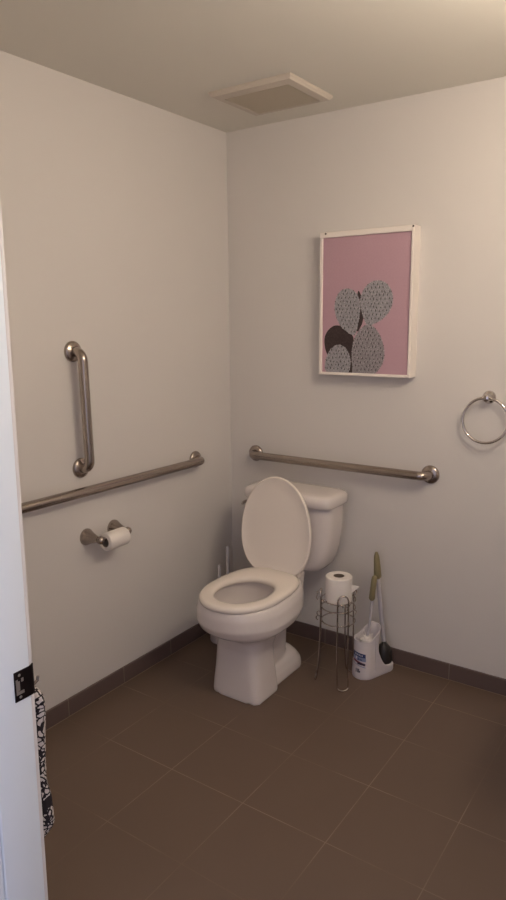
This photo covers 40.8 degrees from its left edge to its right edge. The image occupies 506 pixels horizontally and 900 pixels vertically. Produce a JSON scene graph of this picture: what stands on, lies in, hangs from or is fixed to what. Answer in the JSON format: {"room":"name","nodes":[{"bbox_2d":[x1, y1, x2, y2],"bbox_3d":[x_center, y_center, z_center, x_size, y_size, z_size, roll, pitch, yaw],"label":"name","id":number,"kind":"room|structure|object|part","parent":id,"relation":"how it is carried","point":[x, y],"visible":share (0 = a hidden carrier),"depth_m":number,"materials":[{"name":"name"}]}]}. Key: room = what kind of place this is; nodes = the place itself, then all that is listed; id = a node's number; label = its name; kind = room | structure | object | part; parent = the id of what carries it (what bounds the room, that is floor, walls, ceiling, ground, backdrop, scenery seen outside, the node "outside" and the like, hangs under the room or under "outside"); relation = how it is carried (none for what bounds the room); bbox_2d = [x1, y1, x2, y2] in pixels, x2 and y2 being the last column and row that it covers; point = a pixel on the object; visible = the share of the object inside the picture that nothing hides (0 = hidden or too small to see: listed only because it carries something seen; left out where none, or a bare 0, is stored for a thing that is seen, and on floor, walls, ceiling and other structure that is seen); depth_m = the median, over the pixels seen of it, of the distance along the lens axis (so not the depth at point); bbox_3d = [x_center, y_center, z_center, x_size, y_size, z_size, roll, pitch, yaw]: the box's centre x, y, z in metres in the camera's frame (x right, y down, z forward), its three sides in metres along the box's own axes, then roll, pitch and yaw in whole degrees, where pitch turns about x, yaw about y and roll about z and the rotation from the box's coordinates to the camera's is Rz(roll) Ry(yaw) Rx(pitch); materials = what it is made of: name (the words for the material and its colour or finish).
{"room":"accessible bathroom","nodes":[
{"label":"accessible bathroom","id":0,"kind":"room"},
{"bbox_2d":[0,50,232,710],"bbox_3d":[-0.698,-0.155,2.663,0.120,2.400,2.126,7,13,34],"label":"wall","id":1,"kind":"structure","parent":0,"point":[114,208],"depth_m":2.73,"materials":[{"name":"paint"}]},
{"bbox_2d":[64,341,94,477],"bbox_3d":[-0.643,-0.146,2.572,0.074,0.525,0.086,7,13,34],"label":"grab bar","id":2,"kind":"object","parent":1,"relation":"attached to","point":[73,352],"visible":1,"depth_m":2.55,"materials":[{"name":"silver metal"}]},
{"bbox_2d":[80,519,131,544],"bbox_3d":[-0.579,0.338,2.731,0.098,0.068,0.214,7,13,34],"label":"toilet paper holder","id":3,"kind":"object","parent":1,"relation":"attached to","point":[87,536],"visible":0.67,"depth_m":2.67,"materials":[{"name":"silver metal"}]},
{"bbox_3d":[-0.621,0.349,2.672,0.098,0.068,0.068,7,13,34],"label":"post","id":4,"kind":"part","parent":3,"relation":"part of","materials":[{"name":"silver metal"}]},
{"bbox_2d":[100,527,130,550],"bbox_3d":[-0.551,0.354,2.716,0.072,0.072,0.110,7,13,34],"label":"toilet roll","id":5,"kind":"object","parent":3,"relation":"on","point":[118,537],"visible":0.89,"depth_m":2.69,"materials":[{"name":"white paper"}]},
{"bbox_3d":[-0.538,0.326,2.790,0.098,0.068,0.068,7,13,34],"label":"post","id":6,"kind":"part","parent":3,"relation":"part of","materials":[{"name":"silver metal"}]},
{"bbox_2d":[21,451,204,513],"bbox_3d":[-0.547,0.128,2.763,0.074,0.084,1.140,7,13,34],"label":"grab bar","id":7,"kind":"object","parent":1,"relation":"attached to","point":[195,460],"visible":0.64,"depth_m":2.68,"materials":[{"name":"silver metal"}]},
{"bbox_2d":[45,623,206,729],"bbox_3d":[-0.672,1.006,2.792,0.010,0.072,1.996,7,13,34],"label":"baseboard","id":8,"kind":"structure","parent":1,"relation":"attached to","point":[76,702],"depth_m":2.92,"materials":[{"name":"brown tile"}]},
{"bbox_2d":[0,0,505,132],"bbox_3d":[0.141,-1.270,1.803,2.240,0.100,2.208,7,13,34],"label":"ceiling","id":9,"kind":"structure","parent":0,"point":[168,55],"depth_m":2.17,"materials":[{"name":"paint"}]},
{"bbox_2d":[208,72,332,115],"bbox_3d":[0.070,-1.367,2.634,0.367,0.020,0.319,7,13,34],"label":"exhaust fan","id":10,"kind":"object","parent":9,"relation":"attached to","point":[284,91],"visible":1,"depth_m":2.59,"materials":[{"name":"plastic"}]},
{"bbox_2d":[226,85,318,112],"bbox_3d":[0.076,-1.364,2.646,0.282,0.008,0.232,7,13,34],"label":"grille","id":11,"kind":"object","parent":10,"relation":"attached to","point":[278,97],"depth_m":2.64,"materials":[{"name":"plastic"}]},
{"bbox_2d":[44,632,505,899],"bbox_3d":[0.007,1.407,1.117,3.320,0.100,4.320,7,13,34],"label":"floor","id":12,"kind":"structure","parent":0,"point":[166,785],"depth_m":2.28,"materials":[{"name":"brown tile"}]},
{"bbox_2d":[210,635,217,643],"bbox_3d":[-0.148,0.857,3.336,0.124,0.152,0.124,7,13,34],"label":"brush holder","id":13,"kind":"object","parent":12,"relation":"on","point":[213,639],"visible":0.05,"depth_m":3.30,"materials":[{"name":"white plastic"}]},
{"bbox_2d":[218,565,220,577],"bbox_3d":[-0.158,0.732,3.316,0.035,0.360,0.035,7,13,34],"label":"toilet brush","id":14,"kind":"object","parent":13,"relation":"in","point":[219,566],"visible":0.19,"depth_m":3.28,"materials":[{"name":"white plastic"}]},
{"bbox_2d":[226,546,228,574],"bbox_3d":[-0.128,0.685,3.294,0.035,0.460,0.035,7,13,34],"label":"toilet brush","id":15,"kind":"object","parent":13,"relation":"in","point":[227,547],"visible":0.21,"depth_m":3.25,"materials":[{"name":"white plastic"}]},
{"bbox_2d":[196,477,347,704],"bbox_3d":[0.042,0.565,2.953,0.471,0.866,0.759,7,13,34],"label":"toilet","id":16,"kind":"object","parent":12,"relation":"on","point":[289,529],"visible":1,"depth_m":2.92,"materials":[{"name":"white ceramic"}]},
{"bbox_3d":[-0.018,0.578,2.822,0.340,0.025,0.473,7,13,34],"label":"seat","id":17,"kind":"part","parent":16,"relation":"part of","materials":[{"name":"white plastic"}]},
{"bbox_3d":[0.022,0.792,2.919,0.388,0.433,0.603,7,13,34],"label":"bowl","id":18,"kind":"part","parent":16,"relation":"part of","materials":[{"name":"white ceramic"}]},
{"bbox_3d":[0.100,0.341,3.002,0.362,0.446,0.063,7,13,34],"label":"lid","id":19,"kind":"part","parent":16,"relation":"part of","materials":[{"name":"white plastic"}]},
{"bbox_3d":[0.193,0.197,3.102,0.461,0.058,0.225,7,13,34],"label":"tank lid","id":20,"kind":"part","parent":16,"relation":"part of","materials":[{"name":"white ceramic"}]},
{"bbox_3d":[0.197,0.377,3.141,0.438,0.317,0.198,7,13,34],"label":"tank","id":21,"kind":"part","parent":16,"relation":"part of","materials":[{"name":"white ceramic"}]},
{"bbox_2d":[314,588,356,691],"bbox_3d":[0.362,0.793,2.929,0.179,0.421,0.187,7,13,34],"label":"stand","id":22,"kind":"object","parent":12,"relation":"on","point":[320,590],"visible":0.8,"depth_m":2.87,"materials":[{"name":"silver metal"}]},
{"bbox_3d":[0.281,0.793,2.934,0.029,0.421,0.053,1,11,10],"label":"leg","id":23,"kind":"part","parent":22,"relation":"part of","materials":[{"name":"silver metal"}]},
{"bbox_2d":[325,571,358,604],"bbox_3d":[0.369,0.583,2.881,0.124,0.110,0.112,-3,11,-15],"label":"toilet roll","id":24,"kind":"object","parent":22,"relation":"on","point":[338,583],"visible":0.96,"depth_m":2.84,"materials":[{"name":"white paper"}]},
{"bbox_3d":[0.376,0.810,2.837,0.053,0.421,0.029,-2,11,-7],"label":"leg","id":25,"kind":"part","parent":22,"relation":"part of","materials":[{"name":"silver metal"}]},
{"bbox_3d":[0.427,0.783,2.977,0.029,0.421,0.053,-11,15,-42],"label":"leg","id":26,"kind":"part","parent":22,"relation":"part of","materials":[{"name":"silver metal"}]},
{"bbox_2d":[352,621,392,679],"bbox_3d":[0.531,0.875,3.014,0.207,0.224,0.104,-8,13,-34],"label":"caddy","id":27,"kind":"object","parent":12,"relation":"on","point":[367,663],"visible":0.97,"depth_m":2.96,"materials":[{"name":"white plastic"}]},
{"bbox_2d":[359,575,376,641],"bbox_3d":[0.495,0.740,2.959,0.065,0.401,0.072,7,13,34],"label":"toilet brush","id":28,"kind":"object","parent":27,"relation":"in","point":[363,638],"visible":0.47,"depth_m":2.95,"materials":[{"name":"white plastic"}]},
{"bbox_3d":[0.505,0.772,2.967,0.037,0.246,0.014,-3,11,-14],"label":"handle","id":29,"kind":"part","parent":28,"relation":"part of","materials":[{"name":"white plastic"}]},
{"bbox_2d":[374,552,391,663],"bbox_3d":[0.579,0.695,3.011,0.088,0.510,0.075,7,13,34],"label":"toilet brush","id":30,"kind":"object","parent":27,"relation":"in","point":[385,651],"visible":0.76,"depth_m":3.01,"materials":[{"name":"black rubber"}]},
{"bbox_3d":[0.567,0.710,3.010,0.054,0.312,0.021,0,11,4],"label":"handle","id":31,"kind":"part","parent":30,"relation":"part of","materials":[{"name":"white plastic"}]},
{"bbox_2d":[379,641,391,663],"bbox_3d":[0.586,0.899,3.046,0.075,0.096,0.075,7,13,34],"label":"cup","id":32,"kind":"object","parent":30,"relation":"on","point":[385,651],"depth_m":3.02,"materials":[{"name":"black rubber"}]},
{"bbox_2d":[226,76,505,678],"bbox_3d":[0.744,-0.209,2.881,2.000,2.400,0.120,7,13,34],"label":"wall","id":33,"kind":"structure","parent":0,"point":[435,161],"depth_m":2.91,"materials":[{"name":"paint"}]},
{"bbox_2d":[249,445,439,483],"bbox_3d":[0.361,0.065,3.083,0.966,0.078,0.074,7,13,34],"label":"grab bar","id":34,"kind":"object","parent":33,"relation":"attached to","point":[430,474],"visible":1,"depth_m":3.00,"materials":[{"name":"silver metal"}]},
{"bbox_2d":[319,224,420,377],"bbox_3d":[0.481,-0.616,2.869,0.423,0.602,0.067,7,13,34],"label":"framed picture","id":35,"kind":"object","parent":33,"relation":"attached to","point":[368,312],"visible":1,"depth_m":2.84,"materials":[{"name":"pink paper"}]},
{"bbox_2d":[324,280,392,373],"bbox_3d":[0.443,-0.521,2.887,0.318,0.386,0.001,7,13,34],"label":"print","id":36,"kind":"object","parent":35,"relation":"attached to","point":[358,314],"depth_m":2.88,"materials":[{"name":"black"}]},
{"bbox_2d":[286,620,505,695],"bbox_3d":[0.717,0.945,3.046,2.000,0.072,0.010,7,13,34],"label":"baseboard","id":37,"kind":"structure","parent":33,"relation":"attached to","point":[477,679],"depth_m":3.01,"materials":[{"name":"brown tile"}]},
{"bbox_2d":[461,391,505,443],"bbox_3d":[0.916,-0.127,2.669,0.187,0.208,0.053,7,13,34],"label":"towel ring","id":38,"kind":"object","parent":33,"relation":"attached to","point":[488,397],"visible":1,"depth_m":2.66,"materials":[{"name":"silver metal"}]},
{"bbox_3d":[-0.452,0.126,1.179,2.240,2.400,0.082,7,13,34],"label":"wall","id":39,"kind":"structure","parent":0,"visible":0},
{"bbox_2d":[0,197,47,899],"bbox_3d":[-0.079,0.332,0.954,1.043,2.075,0.106,7,13,34],"label":"trim","id":40,"kind":"structure","parent":39,"relation":"attached to","point":[21,864],"depth_m":1.24,"materials":[{"name":"paint"}]},
{"bbox_3d":[-0.419,0.428,1.250,0.006,0.058,0.045,5,12,28],"label":"strike plate","id":41,"kind":"part","parent":40,"relation":"part of","materials":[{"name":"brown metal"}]},
{"bbox_3d":[-0.441,0.446,1.332,0.022,0.047,0.053,7,13,34],"label":"wall hook","id":42,"kind":"object","parent":39,"relation":"attached to","visible":0},
{"bbox_2d":[34,686,54,837],"bbox_3d":[-0.438,0.628,1.366,0.086,0.360,0.050,7,13,34],"label":"scarf","id":43,"kind":"object","parent":42,"relation":"hanging from","point":[46,797],"visible":0.35,"depth_m":1.34,"materials":[{"name":"fabric"}]}
]}

